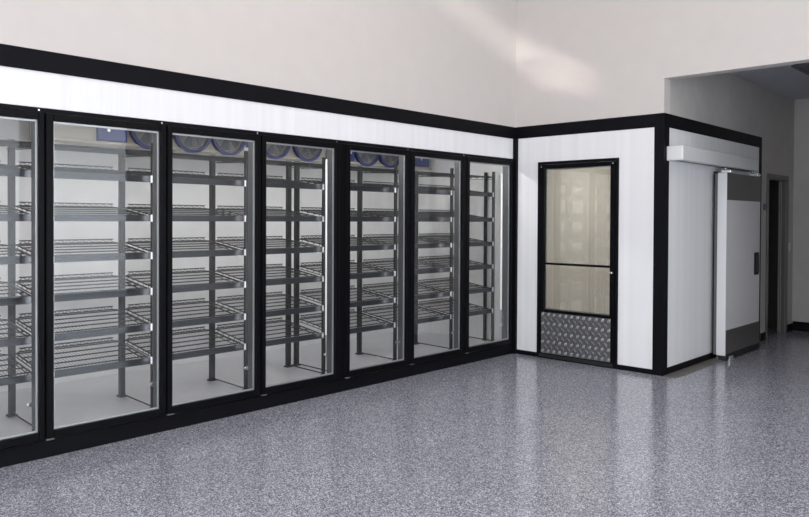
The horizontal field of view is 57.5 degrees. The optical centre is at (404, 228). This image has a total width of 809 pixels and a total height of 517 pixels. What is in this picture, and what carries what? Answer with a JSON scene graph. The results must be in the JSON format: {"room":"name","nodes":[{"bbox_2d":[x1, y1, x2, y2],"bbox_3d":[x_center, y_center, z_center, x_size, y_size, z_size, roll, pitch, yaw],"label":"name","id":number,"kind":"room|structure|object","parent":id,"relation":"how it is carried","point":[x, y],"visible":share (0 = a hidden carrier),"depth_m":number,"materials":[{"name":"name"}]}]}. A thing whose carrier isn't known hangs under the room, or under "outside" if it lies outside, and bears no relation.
{"room":"supermarket","nodes":[
{"label":"supermarket","id":0,"kind":"room"},
{"bbox_2d":[0,118,398,391],"bbox_3d":[-2.236,0.187,7.274,0.080,2.500,6.830,1,1,43],"label":"wall","id":1,"kind":"structure","parent":0,"point":[65,190],"depth_m":6.99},
{"bbox_2d":[0,330,489,436],"bbox_3d":[-1.599,1.397,6.753,1.590,0.100,6.730,1,1,43],"label":"floor","id":2,"kind":"structure","parent":0,"point":[75,401],"depth_m":6.46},
{"bbox_2d":[0,139,31,425],"bbox_3d":[-2.938,0.365,4.824,0.604,2.000,0.927,1,1,43],"label":"wire shelving unit","id":3,"kind":"object","parent":2,"relation":"on","point":[9,169],"visible":0.62,"depth_m":5.05,"materials":[{"name":"grey metal"}]},
{"bbox_2d":[15,143,152,407],"bbox_3d":[-2.347,0.360,5.456,0.610,2.000,0.849,1,1,43],"label":"wire shelving unit","id":4,"kind":"object","parent":2,"relation":"on","point":[119,175],"visible":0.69,"depth_m":5.44,"materials":[{"name":"grey metal"}]},
{"bbox_2d":[125,151,247,389],"bbox_3d":[-1.780,0.355,6.058,0.610,2.000,0.854,1,1,43],"label":"wire shelving unit","id":5,"kind":"object","parent":2,"relation":"on","point":[211,179],"visible":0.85,"depth_m":6.07,"materials":[{"name":"grey metal"}]},
{"bbox_2d":[215,157,325,374],"bbox_3d":[-1.206,0.350,6.668,0.610,2.000,0.869,1,1,43],"label":"wire shelving unit","id":6,"kind":"object","parent":2,"relation":"on","point":[288,183],"visible":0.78,"depth_m":6.68,"materials":[{"name":"grey metal"}]},
{"bbox_2d":[292,161,397,370],"bbox_3d":[-0.575,0.345,7.335,0.604,2.000,0.922,1,1,43],"label":"wire shelving unit","id":7,"kind":"object","parent":2,"relation":"on","point":[359,186],"visible":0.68,"depth_m":7.32,"materials":[{"name":"grey metal"}]},
{"bbox_2d":[362,168,453,349],"bbox_3d":[0.035,0.339,7.986,0.610,2.000,0.909,1,1,43],"label":"wire shelving unit","id":8,"kind":"object","parent":2,"relation":"on","point":[418,190],"visible":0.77,"depth_m":8.02,"materials":[{"name":"grey metal"}]},
{"bbox_2d":[418,172,494,340],"bbox_3d":[0.607,0.334,8.594,0.610,2.000,0.808,1,1,43],"label":"wire shelving unit","id":9,"kind":"object","parent":2,"relation":"on","point":[484,310],"visible":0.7,"depth_m":8.62,"materials":[{"name":"grey metal"}]},
{"bbox_2d":[0,0,515,158],"bbox_3d":[-2.539,-1.280,4.525,0.150,5.500,11.030,1,1,43],"label":"wall","id":10,"kind":"structure","parent":0,"point":[450,58],"depth_m":6.14,"materials":[{"name":"white paint"}]},
{"bbox_2d":[0,108,339,448],"bbox_3d":[-1.728,0.295,5.304,0.046,2.111,3.343,1,1,43],"label":"door","id":11,"kind":"structure","parent":10,"relation":"in","point":[51,432],"depth_m":5.28,"materials":[{"name":"black metal"}]},
{"bbox_2d":[0,103,512,467],"bbox_3d":[-0.883,0.338,6.301,0.162,2.236,6.066,1,1,43],"label":"door frame","id":12,"kind":"structure","parent":10,"relation":"attached to","point":[33,451],"depth_m":6.08,"materials":[{"name":"black metal"}]},
{"bbox_2d":[0,43,514,138],"bbox_3d":[-1.020,-1.075,6.098,0.090,0.134,6.600,1,1,43],"label":"trim","id":13,"kind":"structure","parent":10,"relation":"attached to","point":[10,55],"depth_m":5.61,"materials":[{"name":"black metal"}]},
{"bbox_2d":[345,144,513,378],"bbox_3d":[0.355,0.277,7.517,0.046,2.111,2.592,1,1,43],"label":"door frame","id":14,"kind":"structure","parent":10,"relation":"in","point":[406,154],"depth_m":7.22,"materials":[{"name":"black metal"}]},
{"bbox_2d":[0,328,808,516],"bbox_3d":[2.012,1.560,3.100,8.700,0.100,15.560,1,1,43],"label":"floor","id":15,"kind":"structure","parent":0,"point":[510,435],"depth_m":4.83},
{"bbox_2d":[547,167,610,313],"bbox_3d":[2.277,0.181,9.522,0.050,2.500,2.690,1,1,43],"label":"door glass","id":16,"kind":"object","parent":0,"point":[578,200],"depth_m":9.44,"materials":[{"name":"glass"}]},
{"bbox_2d":[418,0,808,368],"bbox_3d":[3.806,-1.270,6.182,10.180,5.500,0.140,1,1,43],"label":"wall","id":17,"kind":"structure","parent":0,"point":[577,60],"depth_m":7.62,"materials":[{"name":"white paint"}]},
{"bbox_2d":[512,139,517,353],"bbox_3d":[1.272,0.206,8.475,0.062,2.466,0.053,1,1,43],"label":"trim","id":18,"kind":"structure","parent":17,"relation":"attached to","point":[515,141],"depth_m":8.45,"materials":[{"name":"black metal"}]},
{"bbox_2d":[517,349,536,356],"bbox_3d":[1.416,1.416,8.409,0.268,0.050,0.086,1,1,43],"label":"trim","id":19,"kind":"structure","parent":17,"relation":"attached to","point":[523,352],"depth_m":8.37,"materials":[{"name":"black"}]},
{"bbox_2d":[537,158,618,368],"bbox_3d":[1.856,0.357,7.943,0.976,2.184,0.108,1,1,43],"label":"service door","id":20,"kind":"structure","parent":17,"relation":"in","point":[588,338],"depth_m":7.90,"materials":[{"name":"black metal"}]},
{"bbox_2d":[515,114,654,138],"bbox_3d":[1.906,-1.084,7.928,1.663,0.134,0.084,1,1,43],"label":"trim","id":21,"kind":"structure","parent":17,"relation":"attached to","point":[638,121],"depth_m":7.83,"materials":[{"name":"black metal"}]},
{"bbox_2d":[618,364,651,373],"bbox_3d":[2.367,1.431,7.513,0.372,0.050,0.086,1,1,43],"label":"trim","id":22,"kind":"structure","parent":17,"relation":"attached to","point":[620,367],"depth_m":7.48,"materials":[{"name":"black metal"}]},
{"bbox_2d":[663,359,721,377],"bbox_3d":[3.023,1.456,7.682,0.147,0.002,1.231,1,1,43],"label":"floor","id":23,"kind":"structure","parent":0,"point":[682,372],"depth_m":7.66,"materials":[{"name":"concrete"}]},
{"bbox_2d":[667,73,793,366],"bbox_3d":[3.988,-0.226,8.862,0.090,3.346,4.240,1,1,43],"label":"wall","id":24,"kind":"structure","parent":0,"point":[691,186],"depth_m":8.07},
{"bbox_2d":[652,113,669,375],"bbox_3d":[2.557,0.159,7.348,0.101,2.600,0.121,1,1,43],"label":"trim","id":25,"kind":"structure","parent":24,"relation":"attached to","point":[662,120],"depth_m":7.31,"materials":[{"name":"black metal"}]},
{"bbox_2d":[667,352,712,373],"bbox_3d":[3.008,1.423,7.837,0.088,0.065,1.195,1,1,43],"label":"trim","id":26,"kind":"structure","parent":24,"relation":"attached to","point":[694,361],"depth_m":7.77,"materials":[{"name":"black"}]},
{"bbox_2d":[667,145,758,171],"bbox_3d":[3.415,-0.749,8.055,0.170,0.146,2.215,1,1,43],"label":"track cover","id":27,"kind":"object","parent":24,"relation":"attached to","point":[680,153],"visible":1,"depth_m":7.74,"materials":[{"name":"white plastic"}]},
{"bbox_2d":[713,167,760,359],"bbox_3d":[3.855,0.380,8.498,0.150,2.118,1.100,1,1,43],"label":"sliding door","id":28,"kind":"structure","parent":27,"relation":"hanging from","point":[737,196],"depth_m":8.29,"materials":[{"name":"white metal"}]},
{"bbox_2d":[712,171,717,357],"bbox_3d":[3.482,0.407,8.266,0.006,2.090,0.090,1,1,43],"label":"trim","id":29,"kind":"structure","parent":24,"relation":"attached to","point":[715,172],"depth_m":8.23,"materials":[{"name":"black metal"}]},
{"bbox_2d":[669,114,761,147],"bbox_3d":[3.561,-1.082,8.382,0.086,0.134,2.775,1,1,43],"label":"trim","id":30,"kind":"structure","parent":24,"relation":"attached to","point":[676,122],"depth_m":8.18,"materials":[{"name":"black metal"}]},
{"bbox_2d":[759,147,761,341],"bbox_3d":[4.475,0.210,9.376,0.086,2.466,0.090,1,1,43],"label":"trim","id":31,"kind":"structure","parent":24,"relation":"attached to","point":[760,149],"depth_m":9.36,"materials":[{"name":"black metal"}]},
{"bbox_2d":[760,323,792,340],"bbox_3d":[5.012,1.389,9.903,0.014,0.100,1.340,1,1,43],"label":"baseboard","id":32,"kind":"structure","parent":24,"relation":"attached to","point":[789,326],"depth_m":9.53,"materials":[{"name":"black"}]},
{"bbox_2d":[765,173,788,339],"bbox_3d":[4.951,0.361,9.883,0.108,2.155,0.880,1,1,43],"label":"door frame","id":33,"kind":"structure","parent":24,"relation":"attached to","point":[782,243],"depth_m":10.13,"materials":[{"name":"silver metal"}]},
{"bbox_2d":[730,64,808,99],"bbox_3d":[5.030,-1.833,7.951,2.637,0.100,4.120,1,1,43],"label":"ceiling","id":34,"kind":"structure","parent":0,"point":[785,80],"depth_m":8.89,"materials":[{"name":"paint"}]},
{"bbox_2d":[791,62,808,75],"bbox_3d":[4.679,-1.770,8.020,0.680,0.030,0.680,1,1,43],"label":"ceiling vent","id":35,"kind":"object","parent":34,"relation":"in","point":[802,67],"visible":0.98,"depth_m":8.06,"materials":[{"name":"black"}]},
{"bbox_2d":[768,180,778,328],"bbox_3d":[4.472,0.179,10.524,1.473,2.500,1.360,1,1,43],"label":"wall","id":36,"kind":"structure","parent":0,"point":[773,185],"depth_m":10.56,"materials":[{"name":"paint"}]},
{"bbox_2d":[792,98,808,322],"bbox_3d":[6.472,-0.222,9.505,2.827,3.346,0.100,1,1,43],"label":"wall","id":37,"kind":"structure","parent":0,"point":[800,276],"depth_m":10.31,"materials":[{"name":"paint"}]},
{"bbox_2d":[793,321,808,331],"bbox_3d":[6.426,1.386,9.482,2.623,0.130,0.014,1,1,43],"label":"baseboard","id":38,"kind":"structure","parent":37,"relation":"attached to","point":[797,326],"depth_m":10.30,"materials":[{"name":"black"}]},
{"bbox_3d":[-1.651,-1.093,6.712,1.670,0.080,6.830,1,1,43],"label":"ceiling","id":39,"kind":"structure","parent":0,"visible":0},
{"bbox_2d":[27,121,247,156],"bbox_3d":[-2.316,-0.901,6.743,0.364,0.390,2.020,1,1,43],"label":"cooler","id":40,"kind":"object","parent":39,"relation":"attached to","point":[63,134],"visible":0.23,"depth_m":6.47,"materials":[{"name":"white metal"}]},
{"bbox_2d":[240,144,324,162],"bbox_3d":[-1.274,-0.910,7.850,0.364,0.390,0.940,1,1,43],"label":"cooler","id":41,"kind":"object","parent":39,"relation":"attached to","point":[273,151],"visible":0.27,"depth_m":7.77,"materials":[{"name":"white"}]},
{"bbox_2d":[351,152,431,170],"bbox_3d":[-0.267,-0.919,8.920,0.364,0.390,1.480,1,1,43],"label":"cooler","id":42,"kind":"object","parent":39,"relation":"attached to","point":[357,158],"visible":0.28,"depth_m":8.69,"materials":[{"name":"white metal"}]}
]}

